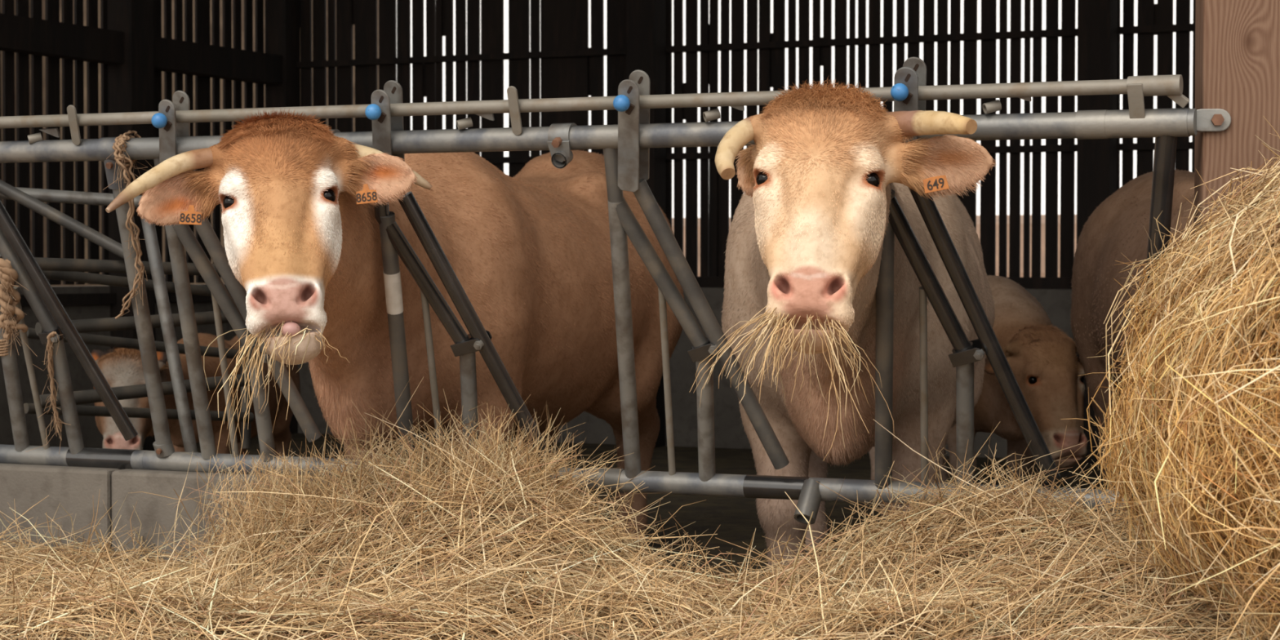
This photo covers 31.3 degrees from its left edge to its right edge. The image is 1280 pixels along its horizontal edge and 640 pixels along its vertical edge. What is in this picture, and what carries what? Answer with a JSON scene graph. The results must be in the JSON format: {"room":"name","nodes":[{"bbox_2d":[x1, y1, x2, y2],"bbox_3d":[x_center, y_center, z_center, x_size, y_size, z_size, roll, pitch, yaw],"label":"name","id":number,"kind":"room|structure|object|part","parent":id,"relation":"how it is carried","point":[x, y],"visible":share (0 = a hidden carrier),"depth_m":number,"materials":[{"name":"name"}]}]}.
{"room":"farm building","nodes":[
{"label":"farm building","id":0,"kind":"room"},
{"bbox_2d":[0,0,300,450],"bbox_3d":[-3.978,-1.908,9.748,0.186,5.400,9.080,1,2,24],"label":"wall","id":1,"kind":"structure","parent":0,"point":[130,47],"depth_m":12.34,"materials":[{"name":"black wood"}]},
{"bbox_2d":[0,284,235,448],"bbox_3d":[-4.088,0.333,9.890,0.160,0.912,9.000,1,2,24],"label":"wall","id":2,"kind":"structure","parent":1,"relation":"attached to","point":[92,437],"depth_m":12.06,"materials":[{"name":"concrete"}]},
{"bbox_2d":[0,179,250,452],"bbox_3d":[-1.666,-0.020,7.428,0.986,0.918,0.380,-1,2,-27],"label":"gate","id":3,"kind":"object","parent":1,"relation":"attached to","point":[33,199],"visible":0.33,"depth_m":7.35,"materials":[{"name":"metal"}]},
{"bbox_3d":[-1.875,-0.402,7.467,0.662,0.077,0.042,-1,2,-22],"label":"rail","id":4,"kind":"part","parent":3,"relation":"part of","materials":[{"name":"metal"}]},
{"bbox_3d":[-1.694,-0.174,7.448,0.755,0.064,0.042,-1,2,-42],"label":"rail","id":5,"kind":"part","parent":3,"relation":"part of","materials":[{"name":"metal"}]},
{"bbox_3d":[-1.611,0.005,7.527,0.815,0.075,0.044,-1,2,-43],"label":"rail","id":6,"kind":"part","parent":3,"relation":"part of","materials":[{"name":"metal"}]},
{"bbox_3d":[-1.612,0.231,7.533,0.816,0.088,0.044,-1,2,-43],"label":"rail","id":7,"kind":"part","parent":3,"relation":"part of","materials":[{"name":"metal"}]},
{"bbox_3d":[-1.516,0.044,7.353,0.183,0.794,0.040,0,1,0],"label":"post","id":8,"kind":"part","parent":3,"relation":"part of","materials":[{"name":"metal"}]},
{"bbox_2d":[23,270,253,448],"bbox_3d":[-1.831,0.152,8.413,0.056,0.702,1.043,1,2,39],"label":"gate","id":9,"kind":"object","parent":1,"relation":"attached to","point":[69,276],"visible":0.38,"depth_m":8.34,"materials":[{"name":"metal"}]},
{"bbox_3d":[-1.826,0.091,8.405,0.038,0.150,1.036,1,2,39],"label":"rail","id":10,"kind":"part","parent":9,"relation":"part of","materials":[{"name":"metal"}]},
{"bbox_3d":[-1.825,-0.132,8.399,0.038,0.133,1.036,1,2,39],"label":"rail","id":11,"kind":"part","parent":9,"relation":"part of","materials":[{"name":"metal"}]},
{"bbox_3d":[-1.827,0.342,8.411,0.038,0.122,1.036,1,2,39],"label":"rail","id":12,"kind":"part","parent":9,"relation":"part of","materials":[{"name":"metal"}]},
{"bbox_2d":[195,432,1146,583],"bbox_3d":[1.717,0.793,9.899,15.000,0.020,8.300,1,2,24],"label":"floor","id":13,"kind":"structure","parent":0,"point":[737,517],"depth_m":9.86,"materials":[{"name":"grey concrete"}]},
{"bbox_2d":[0,462,119,561],"bbox_3d":[-2.206,0.641,7.053,1.578,0.434,0.260,1,2,24],"label":"concrete block","id":14,"kind":"object","parent":13,"relation":"on","point":[76,489],"visible":0.2,"depth_m":6.68,"materials":[{"name":"grey concrete"}]},
{"bbox_2d":[0,105,174,469],"bbox_3d":[-1.989,-0.076,6.642,1.553,1.031,0.501,1,2,24],"label":"barrier","id":15,"kind":"object","parent":14,"relation":"on","point":[45,304],"visible":0.93,"depth_m":6.52,"materials":[{"name":"metal"}]},
{"bbox_2d":[0,337,14,356],"bbox_3d":[-1.851,0.071,6.660,0.056,0.070,0.073,0,1,0],"label":"twine","id":16,"kind":"object","parent":15,"relation":"attached to","point":[2,347],"visible":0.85,"depth_m":6.64,"materials":[{"name":"beige fabric"}]},
{"bbox_2d":[0,257,37,356],"bbox_3d":[-1.784,-0.036,6.499,0.140,0.282,0.177,0,1,0],"label":"twine","id":17,"kind":"object","parent":15,"relation":"attached to","point":[8,275],"visible":1,"depth_m":6.50,"materials":[{"name":"beige fabric"}]},
{"bbox_3d":[-1.777,0.149,6.667,0.019,0.495,0.241,0,1,9],"label":"thin rod","id":18,"kind":"part","parent":15,"relation":"part of","materials":[{"name":"metal"}]},
{"bbox_2d":[25,331,71,453],"bbox_3d":[-1.686,0.212,6.594,0.119,0.365,0.190,-1,2,-43],"label":"twine","id":19,"kind":"object","parent":15,"relation":"hanging from","point":[49,347],"visible":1,"depth_m":6.61,"materials":[{"name":"brown fabric"}]},
{"bbox_3d":[-1.836,-0.467,6.375,0.981,0.060,0.060,1,2,24],"label":"rail","id":20,"kind":"part","parent":15,"relation":"part of","materials":[{"name":"metal"}]},
{"bbox_3d":[-1.811,-0.545,6.323,0.976,0.033,0.033,1,2,24],"label":"locking rod","id":21,"kind":"part","parent":15,"relation":"part of","materials":[{"name":"metal"}]},
{"bbox_3d":[-1.654,-0.010,6.524,0.441,0.724,0.041,-1,2,-26],"label":"swinging arm","id":22,"kind":"part","parent":15,"relation":"part of","materials":[{"name":"black metal"}]},
{"bbox_3d":[-2.018,0.403,6.907,1.292,0.060,0.060,1,2,24],"label":"rail","id":23,"kind":"part","parent":15,"relation":"part of","materials":[{"name":"metal"}]},
{"bbox_2d":[103,159,124,189],"bbox_3d":[-1.428,-0.409,6.219,0.054,0.108,0.089,0,1,9],"label":"socket","id":24,"kind":"object","parent":15,"relation":"attached to","point":[109,164],"depth_m":6.20,"materials":[{"name":"metal"}]},
{"bbox_2d":[152,440,174,457],"bbox_3d":[-1.375,0.368,6.597,0.054,0.056,0.064,1,2,36],"label":"socket","id":25,"kind":"object","parent":15,"relation":"attached to","point":[162,448],"depth_m":6.57,"materials":[{"name":"metal"}]},
{"bbox_2d":[90,332,300,456],"bbox_3d":[-1.913,0.429,9.708,0.439,0.750,1.760,0,1,16],"label":"calf","id":26,"kind":"object","parent":13,"relation":"on","point":[120,366],"visible":0.29,"depth_m":9.43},
{"bbox_2d":[111,468,376,572],"bbox_3d":[-1.045,0.654,6.531,0.950,0.434,0.260,1,2,24],"label":"concrete block","id":27,"kind":"object","parent":13,"relation":"on","point":[150,508],"visible":0.14,"depth_m":6.53,"materials":[{"name":"grey concrete"}]},
{"bbox_2d":[105,107,684,555],"bbox_3d":[-0.550,0.153,6.889,0.842,1.436,3.122,0,1,16],"label":"cow","id":28,"kind":"object","parent":13,"relation":"on","point":[529,251],"visible":0.84,"depth_m":6.45},
{"bbox_2d":[203,320,349,465],"bbox_3d":[-0.874,0.172,5.486,0.353,0.356,0.156,0,1,0],"label":"hay wisp","id":29,"kind":"object","parent":28,"relation":"hanging from","point":[258,341],"visible":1,"depth_m":5.46,"materials":[{"name":"beige plant"}]},
{"bbox_2d":[715,78,995,579],"bbox_3d":[0.661,0.163,6.430,0.846,1.435,3.099,0,1,4],"label":"cow","id":30,"kind":"object","parent":13,"relation":"on","point":[806,233],"visible":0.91,"depth_m":5.29},
{"bbox_2d":[689,304,894,459],"bbox_3d":[0.324,0.132,4.899,0.439,0.333,0.115,0,1,3],"label":"hay wisp","id":31,"kind":"object","parent":30,"relation":"hanging from","point":[777,325],"visible":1,"depth_m":4.89,"materials":[{"name":"beige plant"}]},
{"bbox_2d":[868,275,1087,505],"bbox_3d":[1.345,0.313,9.155,0.589,1.009,1.905,0,1,-16],"label":"calf","id":32,"kind":"object","parent":13,"relation":"on","point":[1044,363],"visible":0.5,"depth_m":8.35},
{"bbox_2d":[1070,168,1194,524],"bbox_3d":[1.929,0.154,7.745,0.825,1.394,2.616,0,1,0],"label":"cow","id":33,"kind":"object","parent":13,"relation":"on","point":[1119,225],"visible":0.32,"depth_m":7.78},
{"bbox_2d":[297,287,1074,458],"bbox_3d":[3.086,0.271,11.631,11.540,0.952,0.160,1,2,24],"label":"wall","id":34,"kind":"structure","parent":0,"point":[729,433],"depth_m":12.80,"materials":[{"name":"concrete"}]},
{"bbox_2d":[296,0,1195,464],"bbox_3d":[3.033,-1.950,11.467,11.546,5.400,0.236,1,2,24],"label":"wall","id":35,"kind":"structure","parent":0,"point":[563,64],"depth_m":12.67,"materials":[{"name":"black wood"}]},
{"label":"outside","id":36,"kind":"structure","parent":0,"visible":0},
{"bbox_3d":[0.000,0.797,12.023,90.000,0.100,80.000,0,1,0],"label":"ground","id":37,"kind":"structure","parent":36,"visible":0},
{"bbox_2d":[0,0,378,286],"bbox_3d":[-6.283,-1.315,14.154,3.650,4.000,12.050,1,2,24],"label":"wall","id":38,"kind":"structure","parent":37,"relation":"on","point":[1,1],"depth_m":19.61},
{"bbox_2d":[0,377,1263,639],"bbox_3d":[-0.167,0.542,5.365,5.735,0.760,4.100,0,1,0],"label":"hay","id":39,"kind":"object","parent":37,"relation":"on","point":[455,548],"visible":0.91,"depth_m":5.19},
{"bbox_2d":[671,214,1076,277],"bbox_3d":[11.957,-0.262,20.210,34.000,1.600,5.000,1,2,24],"label":"terrain","id":40,"kind":"structure","parent":37,"relation":"on","point":[1042,216],"depth_m":23.28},
{"bbox_2d":[1060,116,1279,639],"bbox_3d":[1.626,0.162,4.281,1.579,1.487,1.594,0,1,0],"label":"hay bale","id":41,"kind":"object","parent":37,"relation":"on","point":[1197,434],"visible":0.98,"depth_m":4.18},
{"bbox_2d":[1194,0,1279,238],"bbox_3d":[1.375,-1.494,5.075,0.250,4.800,0.200,0,1,9],"label":"timber post","id":42,"kind":"object","parent":37,"relation":"on","point":[1237,42],"visible":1,"depth_m":5.01,"materials":[{"name":"brown wood"}]},
{"bbox_2d":[122,57,1231,524],"bbox_3d":[-0.092,-0.050,5.768,3.148,1.131,0.545,1,2,24],"label":"barrier","id":43,"kind":"object","parent":42,"relation":"attached to","point":[626,145],"visible":0.84,"depth_m":5.70,"materials":[{"name":"metal"}]},
{"bbox_2d":[102,129,152,319],"bbox_3d":[-1.381,-0.257,6.247,0.142,0.515,0.274,0,1,-5],"label":"twine","id":44,"kind":"object","parent":43,"relation":"hanging from","point":[122,160],"visible":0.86,"depth_m":6.20,"materials":[{"name":"beige fabric"}]},
{"bbox_3d":[-1.265,-0.525,6.013,0.041,0.041,0.041,0,1,0],"label":"knob","id":45,"kind":"part","parent":43,"relation":"part of","materials":[{"name":"blue plastic"}]},
{"bbox_3d":[-1.254,-0.466,6.070,0.045,0.232,0.138,0,1,-10],"label":"latch plate","id":46,"kind":"part","parent":43,"relation":"part of","materials":[{"name":"metal"}]},
{"bbox_3d":[-1.229,-0.495,6.126,0.045,0.232,0.138,0,1,-10],"label":"latch plate","id":47,"kind":"part","parent":43,"relation":"part of","materials":[{"name":"metal"}]},
{"bbox_3d":[-1.159,0.150,6.386,0.018,0.501,0.249,0,1,5],"label":"thin rod","id":48,"kind":"part","parent":43,"relation":"part of","materials":[{"name":"metal"}]},
{"bbox_3d":[-1.053,0.018,6.265,0.379,0.647,0.041,-1,2,-30],"label":"swinging arm","id":49,"kind":"part","parent":43,"relation":"part of","materials":[{"name":"metal"}]},
{"bbox_3d":[-0.671,-0.523,5.743,0.041,0.041,0.041,0,1,0],"label":"knob","id":50,"kind":"part","parent":43,"relation":"part of","materials":[{"name":"blue plastic"}]},
{"bbox_3d":[-0.655,-0.457,5.803,0.049,0.249,0.136,0,1,-3],"label":"latch plate","id":51,"kind":"part","parent":43,"relation":"part of","materials":[{"name":"metal"}]},
{"bbox_3d":[-0.630,-0.485,5.859,0.049,0.249,0.136,0,1,-3],"label":"latch plate","id":52,"kind":"part","parent":43,"relation":"part of","materials":[{"name":"metal"}]},
{"bbox_3d":[-0.553,0.163,6.117,0.019,0.508,0.249,0,1,7],"label":"thin rod","id":53,"kind":"part","parent":43,"relation":"part of","materials":[{"name":"metal"}]},
{"bbox_3d":[-0.421,0.040,5.989,0.451,0.748,0.041,-1,2,-27],"label":"swinging arm","id":54,"kind":"part","parent":43,"relation":"part of","materials":[{"name":"black metal"}]},
{"bbox_3d":[-0.044,-0.518,5.461,0.041,0.041,0.041,0,1,0],"label":"knob","id":55,"kind":"part","parent":43,"relation":"part of","materials":[{"name":"blue plastic"}]},
{"bbox_3d":[-0.143,-0.527,5.574,2.460,0.033,1.130,0,1,0],"label":"locking rod","id":56,"kind":"part","parent":43,"relation":"part of","materials":[{"name":"metal"}]},
{"bbox_3d":[-0.028,-0.444,5.524,0.053,0.266,0.141,0,1,0],"label":"latch plate","id":57,"kind":"part","parent":43,"relation":"part of","materials":[{"name":"metal"}]},
{"bbox_3d":[-0.002,-0.473,5.580,0.053,0.266,0.141,0,1,0],"label":"latch plate","id":58,"kind":"part","parent":43,"relation":"part of","materials":[{"name":"metal"}]},
{"bbox_3d":[-0.072,0.424,6.033,2.976,0.059,0.059,1,2,24],"label":"rail","id":59,"kind":"part","parent":43,"relation":"part of","materials":[{"name":"metal"}]},
{"bbox_3d":[-0.086,-0.448,5.589,2.630,0.059,1.225,0,1,0],"label":"rail","id":60,"kind":"part","parent":43,"relation":"part of","materials":[{"name":"metal"}]},
{"bbox_3d":[0.070,0.169,5.837,0.019,0.511,0.250,0,1,8],"label":"thin rod","id":61,"kind":"part","parent":43,"relation":"part of","materials":[{"name":"metal"}]},
{"bbox_3d":[0.177,0.016,5.704,0.445,0.732,0.041,-1,2,-26],"label":"swinging arm","id":62,"kind":"part","parent":43,"relation":"part of","materials":[{"name":"metal"}]},
{"bbox_3d":[0.588,-0.516,5.174,0.041,0.041,0.041,0,1,0],"label":"knob","id":63,"kind":"part","parent":43,"relation":"part of","materials":[{"name":"blue plastic"}]},
{"bbox_3d":[0.608,-0.448,5.233,0.055,0.254,0.129,0,1,5],"label":"latch plate","id":64,"kind":"part","parent":43,"relation":"part of","materials":[{"name":"metal"}]},
{"bbox_3d":[0.634,-0.477,5.289,0.055,0.254,0.129,0,1,5],"label":"latch plate","id":65,"kind":"part","parent":43,"relation":"part of","materials":[{"name":"metal"}]},
{"bbox_3d":[0.690,0.170,5.555,0.019,0.506,0.247,0,1,9],"label":"thin rod","id":66,"kind":"part","parent":43,"relation":"part of","materials":[{"name":"metal"}]},
{"bbox_3d":[0.816,0.024,5.418,0.445,0.744,0.041,-1,2,-27],"label":"swinging arm","id":67,"kind":"part","parent":43,"relation":"part of","materials":[{"name":"black metal"}]},
{"bbox_3d":[1.251,-0.438,5.013,0.089,0.050,0.010,0,1,8],"label":"plate","id":68,"kind":"part","parent":43,"relation":"part of","materials":[{"name":"metal"}]}
]}

